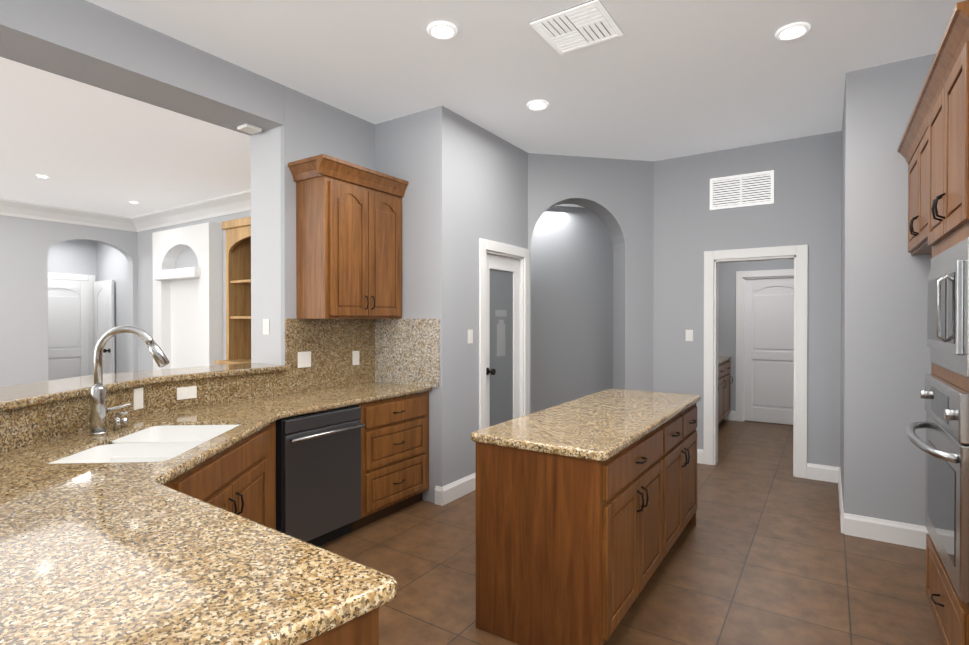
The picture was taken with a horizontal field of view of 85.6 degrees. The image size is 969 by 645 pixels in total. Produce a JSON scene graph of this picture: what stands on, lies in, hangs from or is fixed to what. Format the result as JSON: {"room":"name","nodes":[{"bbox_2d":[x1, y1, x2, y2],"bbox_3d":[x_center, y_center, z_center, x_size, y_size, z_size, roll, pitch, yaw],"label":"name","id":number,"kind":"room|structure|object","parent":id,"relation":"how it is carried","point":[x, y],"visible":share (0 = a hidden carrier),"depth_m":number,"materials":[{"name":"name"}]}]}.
{"room":"kitchen","nodes":[
{"label":"kitchen","id":0,"kind":"room"},
{"bbox_2d":[0,215,137,386],"bbox_3d":[-6.645,-0.134,4.607,0.150,3.100,6.450,0,0,33],"label":"wall","id":1,"kind":"structure","parent":0,"point":[27,245],"depth_m":6.30,"materials":[{"name":"grey paint"}]},
{"bbox_2d":[0,198,136,231],"bbox_3d":[-6.524,-1.319,4.519,0.140,0.170,6.450,0,0,33],"label":"crown molding","id":2,"kind":"structure","parent":1,"relation":"attached to","point":[16,208],"depth_m":6.50,"materials":[{"name":"white wood"}]},
{"bbox_2d":[48,240,96,280],"bbox_3d":[-6.359,-0.015,7.682,0.150,2.820,1.500,0,0,33],"label":"wall","id":3,"kind":"structure","parent":0,"point":[72,256],"depth_m":7.85,"materials":[{"name":"grey paint"}]},
{"bbox_2d":[48,279,88,380],"bbox_3d":[-6.213,0.379,7.648,0.115,2.008,0.750,0,0,33],"label":"door","id":4,"kind":"structure","parent":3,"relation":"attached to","point":[68,328],"depth_m":7.75,"materials":[{"name":"white wood"}]},
{"bbox_2d":[48,272,94,374],"bbox_3d":[-6.261,0.335,7.679,0.022,2.120,0.940,0,0,33],"label":"door frame","id":5,"kind":"structure","parent":3,"relation":"attached to","point":[73,277],"depth_m":8.01,"materials":[{"name":"white"}]},
{"bbox_2d":[97,242,127,372],"bbox_3d":[-5.410,-0.016,7.787,1.260,2.820,0.120,0,0,33],"label":"wall","id":6,"kind":"structure","parent":0,"point":[101,261],"depth_m":7.70,"materials":[{"name":"grey paint"}]},
{"bbox_2d":[94,280,114,373],"bbox_3d":[-5.745,0.378,7.846,0.600,2.008,0.115,0,0,33],"label":"door","id":7,"kind":"structure","parent":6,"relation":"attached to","point":[103,307],"depth_m":7.81,"materials":[{"name":"white wood"}]},
{"bbox_2d":[0,57,250,216],"bbox_3d":[-5.923,-1.452,4.213,7.280,0.100,6.600,0,0,33],"label":"ceiling","id":8,"kind":"structure","parent":0,"point":[84,146],"depth_m":4.26,"materials":[{"name":"white paint"}]},
{"bbox_2d":[36,175,49,178],"bbox_3d":[-4.242,-1.402,5.023,0.103,0.017,0.103,0,0,33],"label":"recessed light","id":9,"kind":"object","parent":8,"relation":"in","point":[43,176],"visible":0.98,"depth_m":5.02,"materials":[{"name":"white"}]},
{"bbox_2d":[0,0,283,135],"bbox_3d":[-3.058,-1.524,1.581,0.400,0.280,5.350,0,0,33],"label":"ceiling beam","id":10,"kind":"structure","parent":0,"point":[87,42],"depth_m":2.97,"materials":[{"name":"grey paint"}]},
{"bbox_2d":[237,123,261,133],"bbox_3d":[-1.682,-1.386,3.747,0.120,0.024,0.120,0,0,33],"label":"smoke detector","id":11,"kind":"object","parent":10,"relation":"attached to","point":[249,128],"visible":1,"depth_m":3.72,"materials":[{"name":"white plastic"}]},
{"bbox_2d":[137,210,250,370],"bbox_3d":[-3.009,-0.145,6.196,4.580,3.100,0.200,0,0,33],"label":"wall","id":12,"kind":"structure","parent":0,"point":[187,257],"depth_m":7.06,"materials":[{"name":"grey paint"}]},
{"bbox_2d":[152,222,222,369],"bbox_3d":[-3.671,0.129,6.375,1.320,2.550,0.229,0,0,33],"label":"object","id":13,"kind":"structure","parent":12,"relation":"attached to","point":[187,316],"depth_m":6.36,"materials":[{"name":"white paint"}]},
{"bbox_2d":[131,190,250,231],"bbox_3d":[-3.019,-1.329,5.991,4.380,0.170,0.140,0,0,33],"label":"crown molding","id":14,"kind":"structure","parent":12,"relation":"attached to","point":[238,202],"depth_m":6.28,"materials":[{"name":"white wood"}]},
{"bbox_2d":[251,86,374,364],"bbox_3d":[-1.343,-0.131,4.197,0.400,3.100,0.890,0,0,33],"label":"wall","id":15,"kind":"structure","parent":0,"point":[311,127],"depth_m":3.83,"materials":[{"name":"grey paint"}]},
{"bbox_2d":[263,319,268,334],"bbox_3d":[-1.599,0.031,3.828,0.072,0.115,0.008,0,0,33],"label":"light switch","id":16,"kind":"object","parent":15,"relation":"attached to","point":[265,326],"visible":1,"depth_m":3.82,"materials":[{"name":"white plastic"}]},
{"bbox_2d":[298,351,310,367],"bbox_3d":[-1.317,0.271,3.829,0.008,0.115,0.115,0,0,33],"label":"light switch","id":17,"kind":"object","parent":15,"relation":"attached to","point":[304,359],"visible":1,"depth_m":3.82,"materials":[{"name":"white plastic"}]},
{"bbox_2d":[285,319,374,393],"bbox_3d":[-1.173,0.237,4.075,0.020,0.534,0.867,0,0,33],"label":"backsplash","id":18,"kind":"structure","parent":15,"relation":"attached to","point":[331,345],"depth_m":4.03,"materials":[{"name":"stone"}]},
{"bbox_2d":[288,154,407,318],"bbox_3d":[-1.010,-0.585,3.990,0.380,1.110,0.856,0,0,33],"label":"upper cabinet","id":19,"kind":"object","parent":15,"relation":"attached to","point":[348,240],"visible":0.98,"depth_m":3.78,"materials":[{"name":"brown wood"}]},
{"bbox_2d":[352,351,358,364],"bbox_3d":[-1.042,0.288,4.247,0.008,0.115,0.072,0,0,33],"label":"outlet","id":20,"kind":"object","parent":15,"relation":"attached to","point":[355,357],"visible":1,"depth_m":4.24,"materials":[{"name":"white plastic"}]},
{"bbox_2d":[375,110,426,500],"bbox_3d":[-0.806,-0.133,4.496,0.970,3.100,0.200,0,0,33],"label":"wall","id":21,"kind":"structure","parent":0,"point":[400,147],"depth_m":4.23,"materials":[{"name":"grey paint"}]},
{"bbox_2d":[375,319,439,386],"bbox_3d":[-0.645,0.235,4.260,0.699,0.534,0.020,0,0,33],"label":"backsplash","id":22,"kind":"structure","parent":21,"relation":"attached to","point":[407,351],"depth_m":4.23,"materials":[{"name":"grey stone"}]},
{"bbox_2d":[427,106,527,502],"bbox_3d":[-0.011,-0.135,4.685,0.150,3.100,1.390,0,0,33],"label":"wall","id":23,"kind":"structure","parent":0,"point":[477,182],"depth_m":4.26,"materials":[{"name":"grey paint"}]},
{"bbox_2d":[435,486,443,505],"bbox_3d":[-0.354,1.349,4.078,0.076,0.140,0.016,0,0,33],"label":"baseboard","id":24,"kind":"structure","parent":23,"relation":"attached to","point":[439,495],"depth_m":4.07,"materials":[{"name":"white wood"}]},
{"bbox_2d":[443,472,475,504],"bbox_3d":[0.059,1.346,4.649,0.016,0.140,1.390,0,0,33],"label":"baseboard","id":25,"kind":"structure","parent":23,"relation":"attached to","point":[457,489],"depth_m":4.24,"materials":[{"name":"white wood"}]},
{"bbox_2d":[468,330,472,343],"bbox_3d":[-0.117,0.117,4.380,0.008,0.115,0.072,0,0,33],"label":"light switch","id":26,"kind":"object","parent":23,"relation":"attached to","point":[470,336],"visible":1,"depth_m":4.37,"materials":[{"name":"white plastic"}]},
{"bbox_2d":[486,253,519,427],"bbox_3d":[0.181,0.393,4.867,0.115,2.018,0.656,0,0,33],"label":"pantry door","id":27,"kind":"structure","parent":23,"relation":"in","point":[502,339],"depth_m":4.90,"materials":[{"name":"white glass"}]},
{"bbox_2d":[479,238,529,429],"bbox_3d":[0.137,0.344,4.896,0.172,2.140,0.880,0,0,33],"label":"door frame","id":28,"kind":"structure","parent":23,"relation":"attached to","point":[522,255],"depth_m":4.98,"materials":[{"name":"white wood"}]},
{"bbox_2d":[85,0,965,160],"bbox_3d":[0.795,-1.726,3.325,4.920,0.100,12.500,0,0,33],"label":"ceiling","id":29,"kind":"structure","parent":0,"point":[658,80],"depth_m":3.33,"materials":[{"name":"white paint"}]},
{"bbox_2d":[427,21,457,39],"bbox_3d":[-0.240,-1.668,2.988,0.175,0.029,0.175,0,0,33],"label":"recessed light","id":30,"kind":"object","parent":29,"relation":"in","point":[442,30],"visible":0.98,"depth_m":2.98,"materials":[{"name":"white plastic"}]},
{"bbox_2d":[526,100,548,110],"bbox_3d":[0.410,-1.675,4.033,0.175,0.029,0.175,0,0,33],"label":"recessed light","id":31,"kind":"object","parent":29,"relation":"in","point":[536,105],"visible":0.96,"depth_m":4.02,"materials":[{"name":"white plastic"}]},
{"bbox_2d":[530,0,622,53],"bbox_3d":[0.528,-1.667,2.974,0.400,0.012,0.400,0,0,33],"label":"ceiling vent","id":32,"kind":"object","parent":29,"relation":"in","point":[589,23],"visible":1,"depth_m":2.95,"materials":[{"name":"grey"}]},
{"bbox_2d":[775,22,809,40],"bbox_3d":[1.765,-1.668,2.998,0.175,0.029,0.175,0,0,33],"label":"recessed light","id":33,"kind":"object","parent":29,"relation":"in","point":[792,31],"visible":0.98,"depth_m":2.99,"materials":[{"name":"white plastic"}]},
{"bbox_2d":[555,204,581,206],"bbox_3d":[0.742,-1.601,6.369,3.472,0.050,1.565,0,0,-12],"label":"ceiling","id":34,"kind":"structure","parent":0,"point":[568,205],"depth_m":7.07,"materials":[{"name":"white paint"}]},
{"bbox_2d":[531,206,612,412],"bbox_3d":[0.592,-0.151,7.106,3.472,3.100,0.120,0,0,-12],"label":"wall","id":35,"kind":"structure","parent":0,"point":[571,303],"depth_m":7.16,"materials":[{"name":"grey paint"}]},
{"bbox_2d":[528,153,653,413],"bbox_3d":[1.077,-0.140,5.500,1.372,3.100,0.280,0,0,-12],"label":"wall","id":36,"kind":"structure","parent":0,"point":[616,196],"depth_m":5.45,"materials":[{"name":"grey paint"}]},
{"bbox_2d":[319,420,943,644],"bbox_3d":[-1.912,1.437,5.126,13.000,0.050,12.500,0,0,33],"label":"floor","id":37,"kind":"structure","parent":0,"point":[764,551],"depth_m":3.00,"materials":[{"name":"tile"}]},
{"bbox_2d":[164,421,275,529],"bbox_3d":[-1.253,0.994,2.354,0.305,0.874,1.258,0,0,-3],"label":"base cabinet","id":38,"kind":"object","parent":37,"relation":"on","point":[239,478],"visible":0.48,"depth_m":2.48,"materials":[{"name":"brown wood"}]},
{"bbox_2d":[0,438,396,644],"bbox_3d":[-1.078,0.543,1.393,1.868,0.040,0.810,0,0,33],"label":"countertop","id":39,"kind":"structure","parent":38,"relation":"on","point":[131,553],"depth_m":1.12,"materials":[{"name":"beige stone"}]},
{"bbox_2d":[0,382,431,461],"bbox_3d":[-1.205,0.533,2.817,1.350,0.040,3.049,0,0,33],"label":"countertop","id":40,"kind":"structure","parent":38,"relation":"on","point":[251,415],"depth_m":2.98,"materials":[{"name":"beige stone"}]},
{"bbox_2d":[89,325,169,435],"bbox_3d":[-1.671,0.264,2.437,0.369,0.501,0.233,0,0,33],"label":"faucet","id":41,"kind":"object","parent":40,"relation":"on","point":[99,410],"visible":1,"depth_m":2.40,"materials":[{"name":"silver metal"}]},
{"bbox_2d":[48,425,238,463],"bbox_3d":[-1.447,0.640,2.325,0.470,0.212,0.776,0,0,-3],"label":"sink","id":42,"kind":"object","parent":40,"relation":"in","point":[158,443],"visible":0.19,"depth_m":2.31,"materials":[{"name":"white ceramic"}]},
{"bbox_2d":[215,217,250,364],"bbox_3d":[-2.178,0.181,5.260,1.160,2.460,0.450,0,0,33],"label":"hutch","id":43,"kind":"object","parent":37,"relation":"on","point":[238,291],"visible":0.1,"depth_m":5.49,"materials":[{"name":"brown wood"}]},
{"bbox_2d":[276,405,364,546],"bbox_3d":[-1.216,0.992,3.408,0.659,0.865,0.596,0,0,33],"label":"dishwasher","id":44,"kind":"object","parent":37,"relation":"on","point":[318,479],"visible":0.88,"depth_m":3.21,"materials":[{"name":"black metal"}]},
{"bbox_2d":[301,608,378,644],"bbox_3d":[-0.797,1.002,1.122,1.020,0.874,0.600,0,0,33],"label":"base cabinet","id":45,"kind":"object","parent":37,"relation":"on","point":[363,629],"depth_m":1.02,"materials":[{"name":"brown wood"}]},
{"bbox_2d":[352,392,428,530],"bbox_3d":[-0.862,0.983,3.977,0.645,0.874,0.734,0,0,33],"label":"base cabinet","id":46,"kind":"object","parent":37,"relation":"on","point":[394,455],"visible":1,"depth_m":3.78,"materials":[{"name":"brown wood"}]},
{"bbox_2d":[473,401,698,644],"bbox_3d":[0.742,0.990,3.043,0.659,0.874,1.854,0,0,33],"label":"kitchen island","id":47,"kind":"object","parent":37,"relation":"on","point":[586,508],"depth_m":2.31,"materials":[{"name":"brown wood"}]},
{"bbox_2d":[470,389,700,464],"bbox_3d":[0.720,0.531,3.054,0.670,0.040,1.900,0,0,33],"label":"island countertop","id":48,"kind":"structure","parent":47,"relation":"on","point":[593,427],"depth_m":2.61,"materials":[{"name":"beige stone"}]},
{"bbox_2d":[718,360,725,424],"bbox_3d":[2.792,0.963,6.904,0.595,0.874,0.702,0,0,33],"label":"base cabinet","id":49,"kind":"object","parent":37,"relation":"on","point":[724,387],"depth_m":6.86,"materials":[{"name":"brown wood"}]},
{"bbox_2d":[718,356,729,363],"bbox_3d":[2.788,0.505,6.893,0.604,0.040,1.768,0,0,33],"label":"countertop","id":50,"kind":"structure","parent":49,"relation":"on","point":[720,358],"depth_m":7.08,"materials":[{"name":"beige stone"}]},
{"bbox_2d":[726,360,732,415],"bbox_3d":[3.090,0.960,7.357,0.595,0.874,0.662,0,0,33],"label":"base cabinet","id":51,"kind":"object","parent":37,"relation":"on","point":[728,363],"depth_m":7.29,"materials":[{"name":"brown wood"}]},
{"bbox_2d":[840,53,935,525],"bbox_3d":[3.303,-0.129,3.810,1.150,3.100,1.450,0,0,33],"label":"wall block","id":52,"kind":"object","parent":37,"relation":"on","point":[885,360],"visible":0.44,"depth_m":3.41,"materials":[{"name":"grey paint"}]},
{"bbox_2d":[844,513,928,548],"bbox_3d":[2.816,1.355,3.262,0.950,0.140,0.016,0,0,33],"label":"baseboard","id":53,"kind":"structure","parent":52,"relation":"attached to","point":[900,533],"depth_m":3.39,"materials":[{"name":"white wood"}]},
{"bbox_2d":[919,0,968,644],"bbox_3d":[2.155,0.164,2.006,0.676,2.540,0.890,0,0,33],"label":"tall cabinet","id":54,"kind":"object","parent":37,"relation":"on","point":[944,95],"visible":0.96,"depth_m":2.08,"materials":[{"name":"brown wood"}]},
{"bbox_2d":[906,374,968,602],"bbox_3d":[2.102,0.617,2.044,0.701,0.738,0.796,0,0,33],"label":"wall oven","id":55,"kind":"object","parent":54,"relation":"in","point":[945,446],"visible":1,"depth_m":2.00,"materials":[{"name":"silver metal"}]},
{"bbox_2d":[927,237,968,377],"bbox_3d":[2.089,-0.054,2.048,0.531,0.495,0.796,0,0,33],"label":"microwave","id":56,"kind":"object","parent":54,"relation":"in","point":[948,310],"visible":0.98,"depth_m":2.01,"materials":[{"name":"silver metal"}]},
{"bbox_2d":[653,131,841,466],"bbox_3d":[2.624,-0.137,5.035,1.930,3.100,0.150,0,0,33],"label":"wall","id":57,"kind":"structure","parent":0,"point":[690,227],"depth_m":4.97,"materials":[{"name":"grey paint"}]},
{"bbox_2d":[686,330,692,340],"bbox_3d":[2.075,0.131,5.302,0.072,0.115,0.008,0,0,33],"label":"light switch","id":58,"kind":"object","parent":57,"relation":"attached to","point":[689,335],"visible":1,"depth_m":5.30,"materials":[{"name":"white plastic"}]},
{"bbox_2d":[710,170,773,209],"bbox_3d":[2.467,-1.267,5.033,0.560,0.310,0.012,0,0,33],"label":"air vent","id":59,"kind":"object","parent":57,"relation":"in","point":[745,190],"visible":1,"depth_m":5.02,"materials":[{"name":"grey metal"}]},
{"bbox_2d":[703,245,807,478],"bbox_3d":[2.598,0.353,5.043,0.880,2.120,0.172,0,0,33],"label":"door frame","id":60,"kind":"structure","parent":57,"relation":"attached to","point":[798,254],"depth_m":4.94,"materials":[{"name":"white wood"}]},
{"bbox_2d":[697,449,838,482],"bbox_3d":[2.453,1.343,5.057,1.630,0.140,0.016,0,0,33],"label":"baseboard","id":61,"kind":"structure","parent":57,"relation":"attached to","point":[819,472],"depth_m":4.69,"materials":[{"name":"white wood"}]},
{"bbox_2d":[838,467,843,532],"bbox_3d":[2.774,1.349,4.079,0.016,0.140,1.300,0,0,33],"label":"baseboard","id":62,"kind":"structure","parent":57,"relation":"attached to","point":[841,510],"depth_m":3.79,"materials":[{"name":"white wood"}]},
{"bbox_2d":[718,259,793,410],"bbox_3d":[3.786,-0.153,7.365,1.950,3.100,0.120,0,0,33],"label":"wall","id":63,"kind":"structure","parent":0,"point":[727,316],"depth_m":7.47,"materials":[{"name":"grey paint"}]},
{"bbox_2d":[724,411,735,420],"bbox_3d":[3.781,1.328,7.295,1.830,0.140,0.016,0,0,33],"label":"baseboard","id":64,"kind":"structure","parent":63,"relation":"attached to","point":[731,415],"depth_m":7.46,"materials":[{"name":"white wood"}]},
{"bbox_2d":[735,269,793,420],"bbox_3d":[4.018,0.338,7.203,1.000,2.120,0.142,0,0,33],"label":"door frame","id":65,"kind":"structure","parent":63,"relation":"attached to","point":[741,276],"depth_m":7.38,"materials":[{"name":"white wood"}]},
{"bbox_2d":[744,277,793,424],"bbox_3d":[3.998,0.383,7.172,0.812,2.008,0.115,0,0,33],"label":"laundry door","id":66,"kind":"structure","parent":63,"relation":"in","point":[769,352],"depth_m":7.24,"materials":[{"name":"white wood"}]},
{"bbox_3d":[-1.308,0.892,2.247,2.130,1.079,2.340,0,0,33],"label":"wall","id":67,"kind":"structure","parent":0,"visible":0},
{"bbox_2d":[133,387,142,409],"bbox_3d":[-1.895,0.418,2.866,0.005,0.115,0.072,0,0,2],"label":"switch","id":68,"kind":"object","parent":67,"relation":"attached to","point":[138,398],"visible":1,"depth_m":2.86,"materials":[{"name":"white plastic"}]},
{"bbox_2d":[0,371,285,451],"bbox_3d":[-1.196,0.434,2.267,1.969,0.164,2.179,0,0,33],"label":"backsplash","id":69,"kind":"structure","parent":67,"relation":"attached to","point":[24,426],"depth_m":2.77,"materials":[{"name":"stone"}]},
{"bbox_2d":[0,363,288,411],"bbox_3d":[-1.474,0.332,2.209,2.370,0.040,2.579,0,0,33],"label":"bar","id":70,"kind":"object","parent":67,"relation":"on","point":[25,395],"visible":0.88,"depth_m":2.78,"materials":[{"name":"beige stone"}]},
{"bbox_2d":[177,386,196,399],"bbox_3d":[-1.779,0.421,3.128,0.008,0.072,0.115,0,0,33],"label":"outlet","id":71,"kind":"object","parent":67,"relation":"attached to","point":[186,392],"visible":1,"depth_m":3.12,"materials":[{"name":"white plastic"}]},
{"bbox_3d":[1.296,-0.102,-0.106,0.200,3.100,7.300,0,0,33],"label":"wall","id":72,"kind":"structure","parent":0,"visible":0},
{"bbox_2d":[898,97,931,255],"bbox_3d":[2.668,-0.767,2.775,0.671,0.690,0.964,0,0,33],"label":"upper cabinet","id":73,"kind":"object","parent":72,"relation":"attached to","point":[913,148],"visible":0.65,"depth_m":2.92,"materials":[{"name":"brown wood"}]}
]}

